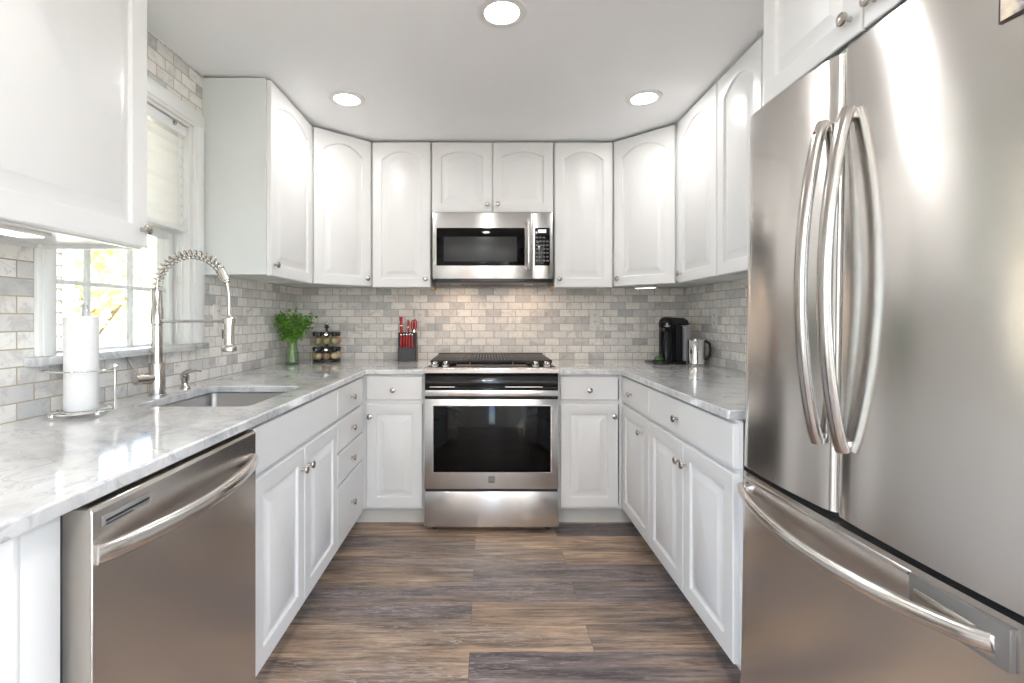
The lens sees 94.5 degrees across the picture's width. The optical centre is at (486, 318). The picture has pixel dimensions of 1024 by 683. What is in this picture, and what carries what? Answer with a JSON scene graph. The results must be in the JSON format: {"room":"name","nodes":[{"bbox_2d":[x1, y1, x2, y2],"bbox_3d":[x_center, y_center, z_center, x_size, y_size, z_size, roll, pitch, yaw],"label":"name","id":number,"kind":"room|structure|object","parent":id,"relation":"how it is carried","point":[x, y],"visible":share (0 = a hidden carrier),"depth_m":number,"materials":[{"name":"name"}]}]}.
{"room":"kitchen","nodes":[
{"label":"kitchen","id":0,"kind":"room"},
{"bbox_2d":[0,29,297,424],"bbox_3d":[-1.411,0.033,1.819,0.150,2.345,3.038,0,0,0],"label":"wall","id":1,"kind":"structure","parent":0,"point":[25,392],"depth_m":1.93,"materials":[{"name":"tile"}]},
{"bbox_2d":[0,0,152,249],"bbox_3d":[-1.161,-0.668,1.110,0.346,0.922,0.620,0,0,0],"label":"upper cabinet","id":2,"kind":"object","parent":1,"relation":"attached to","point":[73,73],"visible":1,"depth_m":1.17,"materials":[{"name":"white wood"}]},
{"bbox_2d":[0,223,51,237],"bbox_3d":[-1.115,-0.208,1.010,0.080,0.020,0.320,0,0,0],"label":"light","id":3,"kind":"object","parent":2,"relation":"attached to","point":[9,230],"visible":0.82,"depth_m":1.11,"materials":[{"name":"white plastic"}]},
{"bbox_2d":[0,229,43,237],"bbox_3d":[-1.115,-0.199,1.010,0.056,0.002,0.300,0,0,0],"label":"diffuser","id":4,"kind":"object","parent":3,"relation":"attached to","point":[21,233],"depth_m":1.11,"materials":[{"name":"white plastic"}]},
{"bbox_2d":[24,343,208,366],"bbox_3d":[-1.347,0.127,1.786,0.098,0.026,0.852,0,0,0],"label":"window sill","id":5,"kind":"structure","parent":1,"relation":"attached to","point":[112,354],"depth_m":1.68,"materials":[{"name":"stone"}]},
{"bbox_2d":[34,76,204,356],"bbox_3d":[-1.400,-0.410,1.802,0.172,1.070,0.821,0,0,0],"label":"window","id":6,"kind":"structure","parent":1,"relation":"in","point":[185,300],"depth_m":2.10,"materials":[{"name":"white wood"}]},
{"bbox_2d":[147,104,186,283],"bbox_3d":[-1.361,-0.501,1.794,0.060,0.703,0.650,0,0,0],"label":"window blind","id":7,"kind":"object","parent":6,"relation":"attached to","point":[164,134],"visible":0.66,"depth_m":1.99,"materials":[{"name":"white fabric"}]},
{"bbox_2d":[213,305,221,327],"bbox_3d":[-1.332,-0.010,2.340,0.008,0.116,0.070,0,0,0],"label":"wall outlet","id":8,"kind":"object","parent":1,"relation":"attached to","point":[217,309],"visible":0.86,"depth_m":2.33,"materials":[{"name":"white plastic"}]},
{"bbox_2d":[216,309,219,323],"bbox_3d":[-1.329,-0.010,2.340,0.002,0.077,0.034,0,0,0],"label":"socket","id":9,"kind":"object","parent":8,"relation":"attached to","point":[217,310],"depth_m":2.34,"materials":[{"name":"white plastic"}]},
{"bbox_2d":[202,78,311,283],"bbox_3d":[-1.161,-0.666,2.484,0.346,0.926,0.536,0,0,0],"label":"upper cabinet","id":10,"kind":"object","parent":1,"relation":"attached to","point":[258,145],"visible":1,"depth_m":2.22,"materials":[{"name":"white wood"}]},
{"bbox_2d":[273,127,371,286],"bbox_3d":[-1.033,-0.667,3.046,0.602,0.924,0.581,0,0,0],"label":"upper cabinet","id":11,"kind":"object","parent":1,"relation":"attached to","point":[341,164],"visible":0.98,"depth_m":2.89,"materials":[{"name":"white wood"}]},
{"bbox_2d":[147,0,763,142],"bbox_3d":[-0.400,-1.215,-0.131,6.400,0.150,7.338,0,0,0],"label":"ceiling","id":12,"kind":"structure","parent":0,"point":[430,71],"depth_m":2.05,"materials":[{"name":"paint"}]},
{"bbox_2d":[328,90,364,107],"bbox_3d":[-0.725,-1.136,2.453,0.186,0.008,0.186,0,0,0],"label":"recessed light","id":13,"kind":"object","parent":12,"relation":"in","point":[343,98],"visible":1,"depth_m":2.44,"materials":[{"name":"white"}]},
{"bbox_2d":[334,94,359,104],"bbox_3d":[-0.725,-1.137,2.453,0.130,0.001,0.130,0,0,0],"label":"diffuser","id":14,"kind":"object","parent":13,"relation":"attached to","point":[339,99],"depth_m":2.45,"materials":[{"name":"white plastic"}]},
{"bbox_2d":[477,0,526,27],"bbox_3d":[0.057,-1.136,1.757,0.186,0.008,0.186,0,0,0],"label":"recessed light","id":15,"kind":"object","parent":12,"relation":"in","point":[493,13],"visible":1,"depth_m":1.75,"materials":[{"name":"white"}]},
{"bbox_2d":[485,2,518,23],"bbox_3d":[0.057,-1.137,1.757,0.130,0.001,0.130,0,0,0],"label":"diffuser","id":16,"kind":"object","parent":15,"relation":"attached to","point":[495,12],"depth_m":1.76,"materials":[{"name":"white plastic"}]},
{"bbox_2d":[625,89,662,106],"bbox_3d":[0.814,-1.136,2.442,0.186,0.008,0.186,0,0,0],"label":"recessed light","id":17,"kind":"object","parent":12,"relation":"in","point":[647,97],"visible":1,"depth_m":2.43,"materials":[{"name":"white"}]},
{"bbox_2d":[631,93,656,103],"bbox_3d":[0.814,-1.137,2.442,0.130,0.001,0.130,0,0,0],"label":"diffuser","id":18,"kind":"object","parent":17,"relation":"attached to","point":[636,98],"depth_m":2.44,"materials":[{"name":"white plastic"}]},
{"bbox_2d":[298,284,686,359],"bbox_3d":[0.038,0.033,3.413,3.049,2.345,0.150,0,0,0],"label":"wall","id":19,"kind":"structure","parent":0,"point":[555,323],"depth_m":3.34,"materials":[{"name":"tile"}]},
{"bbox_2d":[372,142,435,288],"bbox_3d":[-0.544,-0.664,3.159,0.378,0.930,0.348,0,0,0],"label":"upper cabinet","id":20,"kind":"object","parent":19,"relation":"attached to","point":[402,217],"visible":0.98,"depth_m":3.01,"materials":[{"name":"white wood"}]},
{"bbox_2d":[415,310,424,326],"bbox_3d":[-0.472,0.000,3.334,0.070,0.116,0.008,0,0,0],"label":"wall outlet","id":21,"kind":"object","parent":19,"relation":"attached to","point":[419,314],"visible":1,"depth_m":3.33,"materials":[{"name":"white plastic"}]},
{"bbox_2d":[417,313,421,323],"bbox_3d":[-0.472,0.000,3.331,0.034,0.077,0.002,0,0,0],"label":"socket","id":22,"kind":"object","parent":21,"relation":"attached to","point":[419,315],"depth_m":3.33,"materials":[{"name":"white plastic"}]},
{"bbox_2d":[432,142,552,214],"bbox_3d":[0.038,-0.900,3.159,0.780,0.458,0.348,0,0,0],"label":"upper cabinet","id":23,"kind":"object","parent":19,"relation":"attached to","point":[468,177],"visible":0.99,"depth_m":3.01,"materials":[{"name":"white wood"}]},
{"bbox_2d":[433,213,552,286],"bbox_3d":[0.037,-0.442,3.115,0.749,0.436,0.440,0,0,0],"label":"microwave","id":24,"kind":"object","parent":23,"relation":"attached to","point":[470,249],"visible":1,"depth_m":2.94,"materials":[{"name":"silver metal"}]},
{"bbox_2d":[548,142,611,288],"bbox_3d":[0.619,-0.664,3.159,0.376,0.930,0.348,0,0,0],"label":"upper cabinet","id":25,"kind":"object","parent":19,"relation":"attached to","point":[582,171],"visible":1,"depth_m":3.01,"materials":[{"name":"white wood"}]},
{"bbox_2d":[590,310,599,326],"bbox_3d":[0.765,0.000,3.334,0.070,0.116,0.008,0,0,0],"label":"wall outlet","id":26,"kind":"object","parent":19,"relation":"attached to","point":[594,314],"visible":1,"depth_m":3.33,"materials":[{"name":"white plastic"}]},
{"bbox_2d":[593,313,596,323],"bbox_3d":[0.765,0.000,3.331,0.034,0.077,0.002,0,0,0],"label":"socket","id":27,"kind":"object","parent":26,"relation":"attached to","point":[594,314],"depth_m":3.33,"materials":[{"name":"white plastic"}]},
{"bbox_2d":[256,522,740,682],"bbox_3d":[-0.400,1.255,-0.131,6.400,0.100,7.338,0,0,0],"label":"floor","id":28,"kind":"structure","parent":0,"point":[396,602],"depth_m":1.92,"materials":[{"name":"brown wood"}]},
{"bbox_2d":[0,517,59,682],"bbox_3d":[-1.014,0.763,0.754,0.595,0.884,0.080,0,0,0],"label":"base cabinet","id":29,"kind":"object","parent":28,"relation":"on","point":[30,560],"visible":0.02,"depth_m":0.74,"materials":[{"name":"white wood"}]},
{"bbox_2d":[60,429,258,682],"bbox_3d":[-0.954,0.765,1.099,0.662,0.880,0.606,0,0,0],"label":"dishwasher","id":30,"kind":"object","parent":28,"relation":"on","point":[158,570],"visible":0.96,"depth_m":1.00,"materials":[{"name":"silver metal"}]},
{"bbox_2d":[249,389,336,675],"bbox_3d":[-0.992,0.763,1.810,0.648,0.884,0.796,0,0,0],"label":"base cabinet","id":31,"kind":"object","parent":28,"relation":"on","point":[296,448],"visible":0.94,"depth_m":1.71,"materials":[{"name":"white wood"}]},
{"bbox_2d":[0,360,430,543],"bbox_3d":[-0.844,0.305,1.893,0.983,0.029,2.887,0,0,0],"label":"countertop","id":32,"kind":"structure","parent":31,"relation":"on","point":[50,469],"depth_m":1.18,"materials":[{"name":"stone"}]},
{"bbox_2d":[41,302,117,419],"bbox_3d":[-1.218,0.121,1.412,0.168,0.340,0.168,0,0,41],"label":"paper towel holder","id":33,"kind":"object","parent":32,"relation":"on","point":[97,413],"visible":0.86,"depth_m":1.40,"materials":[{"name":"silver metal"}]},
{"bbox_2d":[63,316,98,411],"bbox_3d":[-1.218,0.133,1.420,0.083,0.280,0.083,0,0,0],"label":"paper towel roll","id":34,"kind":"object","parent":33,"relation":"on","point":[80,333],"visible":1,"depth_m":1.39,"materials":[{"name":"white paper"}]},
{"bbox_2d":[125,249,236,396],"bbox_3d":[-1.138,0.015,1.762,0.382,0.552,0.107,0,0,0],"label":"kitchen faucet","id":35,"kind":"object","parent":32,"relation":"on","point":[155,377],"visible":1,"depth_m":1.77,"materials":[{"name":"silver metal"}]},
{"bbox_2d":[179,369,201,389],"bbox_3d":[-1.222,0.250,1.950,0.090,0.082,0.042,0,0,0],"label":"soap dispenser","id":36,"kind":"object","parent":32,"relation":"on","point":[184,376],"visible":1,"depth_m":1.94,"materials":[{"name":"silver metal"}]},
{"bbox_2d":[160,393,282,406],"bbox_3d":[-0.988,0.424,1.800,0.435,0.202,0.510,0,0,0],"label":"sink","id":37,"kind":"object","parent":32,"relation":"in","point":[211,399],"visible":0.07,"depth_m":2.04,"materials":[{"name":"metal"}]},
{"bbox_2d":[285,341,299,364],"bbox_3d":[-1.243,0.216,3.020,0.088,0.150,0.088,0,0,0],"label":"glass vase","id":38,"kind":"object","parent":32,"relation":"on","point":[287,341],"visible":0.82,"depth_m":3.00,"materials":[{"name":"glass"}]},
{"bbox_2d":[273,307,317,361],"bbox_3d":[-1.216,0.104,3.037,0.254,0.350,0.243,0,0,-10],"label":"bunch","id":39,"kind":"object","parent":38,"relation":"in","point":[294,329],"visible":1,"depth_m":2.99,"materials":[{"name":"green plant"}]},
{"bbox_2d":[312,322,340,362],"bbox_3d":[-1.083,0.156,3.200,0.187,0.270,0.187,0,0,0],"label":"spice rack","id":40,"kind":"object","parent":32,"relation":"on","point":[326,324],"visible":0.66,"depth_m":3.15,"materials":[{"name":"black metal"}]},
{"bbox_2d":[312,347,317,358],"bbox_3d":[-1.150,0.232,3.181,0.052,0.084,0.052,0,0,-16],"label":"spice jar","id":41,"kind":"object","parent":40,"relation":"on","point":[314,353],"visible":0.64,"depth_m":3.16,"materials":[{"name":"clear glass"}]},
{"bbox_2d":[312,332,317,343],"bbox_3d":[-1.150,0.130,3.181,0.052,0.084,0.052,0,0,-16],"label":"spice jar","id":42,"kind":"object","parent":40,"relation":"on","point":[313,338],"visible":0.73,"depth_m":3.16,"materials":[{"name":"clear glass"}]},
{"bbox_2d":[314,347,321,359],"bbox_3d":[-1.117,0.232,3.139,0.052,0.084,0.052,0,0,29],"label":"spice jar","id":43,"kind":"object","parent":40,"relation":"on","point":[318,356],"visible":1,"depth_m":3.12,"materials":[{"name":"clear glass"}]},
{"bbox_2d":[315,332,321,343],"bbox_3d":[-1.117,0.130,3.139,0.052,0.084,0.052,0,0,29],"label":"spice jar","id":44,"kind":"object","parent":40,"relation":"on","point":[317,340],"visible":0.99,"depth_m":3.12,"materials":[{"name":"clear glass"}]},
{"bbox_2d":[322,347,329,359],"bbox_3d":[-1.064,0.232,3.133,0.052,0.084,0.052,0,0,-16],"label":"spice jar","id":45,"kind":"object","parent":40,"relation":"on","point":[326,356],"visible":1,"depth_m":3.12,"materials":[{"name":"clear glass"}]},
{"bbox_2d":[322,332,329,344],"bbox_3d":[-1.064,0.130,3.133,0.052,0.084,0.052,0,0,-16],"label":"spice jar","id":46,"kind":"object","parent":40,"relation":"on","point":[324,340],"visible":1,"depth_m":3.12,"materials":[{"name":"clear glass"}]},
{"bbox_2d":[330,347,337,359],"bbox_3d":[-1.022,0.232,3.166,0.052,0.084,0.052,0,0,29],"label":"spice jar","id":47,"kind":"object","parent":40,"relation":"on","point":[333,355],"visible":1,"depth_m":3.15,"materials":[{"name":"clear glass"}]},
{"bbox_2d":[330,332,337,343],"bbox_3d":[-1.022,0.130,3.166,0.052,0.084,0.052,0,0,29],"label":"spice jar","id":48,"kind":"object","parent":40,"relation":"on","point":[333,340],"visible":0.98,"depth_m":3.15,"materials":[{"name":"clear glass"}]},
{"bbox_2d":[335,346,340,358],"bbox_3d":[-1.016,0.232,3.219,0.052,0.084,0.052,0,0,-16],"label":"spice jar","id":49,"kind":"object","parent":40,"relation":"on","point":[338,347],"visible":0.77,"depth_m":3.21,"materials":[{"name":"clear glass"}]},
{"bbox_2d":[335,331,340,343],"bbox_3d":[-1.016,0.130,3.219,0.052,0.084,0.052,0,0,-16],"label":"spice jar","id":50,"kind":"object","parent":40,"relation":"on","point":[338,332],"visible":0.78,"depth_m":3.20,"materials":[{"name":"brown glass"}]},
{"bbox_2d":[398,332,417,361],"bbox_3d":[-0.545,0.193,3.258,0.124,0.196,0.143,0,0,0],"label":"knife block","id":51,"kind":"object","parent":32,"relation":"on","point":[405,354],"visible":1,"depth_m":3.20,"materials":[{"name":"black plastic"}]},
{"bbox_2d":[399,316,402,331],"bbox_3d":[-0.591,0.117,3.261,0.028,0.262,0.053,0,0,-6],"label":"kitchen knife","id":52,"kind":"object","parent":51,"relation":"in","point":[401,317],"visible":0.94,"depth_m":3.26,"materials":[{"name":"red metal"}]},
{"bbox_2d":[411,319,416,331],"bbox_3d":[-0.502,0.101,3.268,0.045,0.192,0.015,0,0,0],"label":"scissors","id":53,"kind":"object","parent":51,"relation":"in","point":[414,320],"visible":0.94,"depth_m":3.26,"materials":[{"name":"red metal"}]},
{"bbox_2d":[333,377,362,549],"bbox_3d":[-0.992,0.763,2.463,0.648,0.884,0.508,0,0,0],"label":"base cabinet","id":54,"kind":"object","parent":28,"relation":"on","point":[349,421],"visible":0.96,"depth_m":2.40,"materials":[{"name":"white wood"}]},
{"bbox_2d":[356,375,424,521],"bbox_3d":[-0.572,0.763,2.994,0.437,0.884,0.648,0,0,0],"label":"base cabinet","id":55,"kind":"object","parent":28,"relation":"on","point":[393,405],"visible":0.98,"depth_m":2.70,"materials":[{"name":"white wood"}]},
{"bbox_2d":[424,353,558,528],"bbox_3d":[0.028,0.723,2.966,0.752,0.965,0.676,0,0,0],"label":"range","id":56,"kind":"object","parent":28,"relation":"on","point":[491,420],"visible":1,"depth_m":2.64,"materials":[{"name":"silver metal"}]},
{"bbox_2d":[424,363,558,372],"bbox_3d":[0.028,0.290,2.956,0.752,0.034,0.656,0,0,0],"label":"cooktop","id":57,"kind":"object","parent":56,"relation":"in","point":[433,367],"depth_m":2.63,"materials":[{"name":"silver metal"}]},
{"bbox_2d":[558,375,631,521],"bbox_3d":[0.638,0.763,2.994,0.458,0.884,0.648,0,0,0],"label":"base cabinet","id":58,"kind":"object","parent":28,"relation":"on","point":[590,406],"visible":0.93,"depth_m":2.70,"materials":[{"name":"white wood"}]},
{"bbox_2d":[622,376,652,544],"bbox_3d":[1.069,0.763,2.483,0.648,0.884,0.465,0,0,0],"label":"base cabinet","id":59,"kind":"object","parent":28,"relation":"on","point":[635,395],"visible":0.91,"depth_m":2.45,"materials":[{"name":"white wood"}]},
{"bbox_2d":[649,388,748,670],"bbox_3d":[1.069,0.763,1.855,0.648,0.884,0.790,0,0,0],"label":"base cabinet","id":60,"kind":"object","parent":28,"relation":"on","point":[696,454],"visible":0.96,"depth_m":1.71,"materials":[{"name":"white wood"}]},
{"bbox_2d":[551,360,745,418],"bbox_3d":[0.910,0.305,2.416,1.003,0.029,1.843,0,0,0],"label":"countertop","id":61,"kind":"structure","parent":60,"relation":"on","point":[721,391],"depth_m":2.29,"materials":[{"name":"stone"}]},
{"bbox_2d":[645,317,691,364],"bbox_3d":[1.194,0.140,3.090,0.271,0.302,0.241,0,0,0],"label":"coffee machine","id":62,"kind":"object","parent":61,"relation":"on","point":[673,336],"visible":0.88,"depth_m":3.03,"materials":[{"name":"black plastic"}]},
{"bbox_2d":[651,359,669,364],"bbox_3d":[1.115,0.278,3.025,0.112,0.026,0.112,0,0,0],"label":"drip tray","id":63,"kind":"object","parent":62,"relation":"on","point":[666,361],"depth_m":2.98,"materials":[{"name":"black plastic"}]},
{"bbox_2d":[688,338,711,365],"bbox_3d":[1.319,0.205,2.925,0.141,0.171,0.099,0,0,0],"label":"mug","id":64,"kind":"object","parent":61,"relation":"on","point":[696,346],"visible":1,"depth_m":2.89,"materials":[{"name":"silver metal"}]},
{"bbox_2d":[737,0,1023,682],"bbox_3d":[1.035,0.301,1.051,0.645,1.808,0.790,1,0,-2],"label":"refrigerator","id":65,"kind":"object","parent":28,"relation":"on","point":[881,492],"visible":1,"depth_m":0.93,"materials":[{"name":"silver metal"}]},
{"bbox_2d":[998,0,1023,24],"bbox_3d":[0.811,-0.517,0.705,0.006,0.108,0.080,0,0,-2],"label":"magnet","id":66,"kind":"object","parent":65,"relation":"attached to","point":[1008,9],"visible":1,"depth_m":0.73},
{"bbox_2d":[687,280,746,371],"bbox_3d":[1.488,0.033,1.819,0.150,2.345,3.038,0,0,0],"label":"wall","id":67,"kind":"structure","parent":0,"point":[728,342],"depth_m":2.84,"materials":[{"name":"tile"}]},
{"bbox_2d":[612,123,718,286],"bbox_3d":[1.108,-0.667,3.025,0.606,0.924,0.623,0,0,0],"label":"upper cabinet","id":68,"kind":"object","parent":67,"relation":"attached to","point":[645,166],"visible":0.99,"depth_m":2.85,"materials":[{"name":"white wood"}]},
{"bbox_2d":[634,285,656,288],"bbox_3d":[1.040,-0.207,3.090,0.048,0.020,0.134,0,0,-45],"label":"light","id":69,"kind":"object","parent":68,"relation":"attached to","point":[636,286],"visible":1,"depth_m":3.08,"materials":[{"name":"white plastic"}]},
{"bbox_2d":[675,83,747,282],"bbox_3d":[1.238,-0.666,2.479,0.346,0.926,0.466,0,0,0],"label":"upper cabinet","id":70,"kind":"object","parent":67,"relation":"attached to","point":[698,126],"visible":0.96,"depth_m":2.45,"materials":[{"name":"white wood"}]},
{"bbox_2d":[712,310,717,328],"bbox_3d":[1.409,0.005,2.920,0.008,0.116,0.070,0,0,0],"label":"wall outlet","id":71,"kind":"object","parent":67,"relation":"attached to","point":[714,312],"visible":1,"depth_m":2.91,"materials":[{"name":"white plastic"}]},
{"bbox_2d":[717,34,763,275],"bbox_3d":[1.252,-0.666,1.853,0.318,0.926,0.785,0,0,0],"label":"upper cabinet","id":72,"kind":"object","parent":67,"relation":"attached to","point":[740,91],"visible":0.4,"depth_m":2.07,"materials":[{"name":"white wood"}]},
{"bbox_2d":[764,0,907,104],"bbox_3d":[1.112,-0.885,1.051,0.598,0.487,0.782,0,0,0],"label":"upper cabinet","id":73,"kind":"object","parent":67,"relation":"attached to","point":[800,36],"visible":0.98,"depth_m":1.24,"materials":[{"name":"white wood"}]},
{"label":"outside","id":74,"kind":"structure","parent":0,"visible":0},
{"bbox_2d":[111,340,150,345],"bbox_3d":[0.000,1.875,0.000,80.000,0.100,80.000,0,0,0],"label":"ground","id":75,"kind":"structure","parent":74,"point":[112,341],"depth_m":37.48,"materials":[{"name":"white"}]},
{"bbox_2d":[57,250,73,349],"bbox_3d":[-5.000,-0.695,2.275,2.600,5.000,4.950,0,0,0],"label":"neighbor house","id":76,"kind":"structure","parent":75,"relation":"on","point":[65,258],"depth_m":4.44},
{"bbox_2d":[74,236,155,346],"bbox_3d":[-7.588,-0.279,8.888,3.089,4.172,3.070,0,0,0],"label":"window glass","id":77,"kind":"object","parent":75,"relation":"on","point":[107,266],"visible":0.32,"depth_m":8.72,"materials":[{"name":"glass"}]},
{"bbox_2d":[134,239,155,326],"bbox_3d":[-7.593,-0.681,12.689,3.916,4.976,3.873,0,0,0],"label":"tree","id":78,"kind":"object","parent":75,"relation":"on","point":[147,249],"visible":0.02,"depth_m":11.24,"materials":[{"name":"green plant"}]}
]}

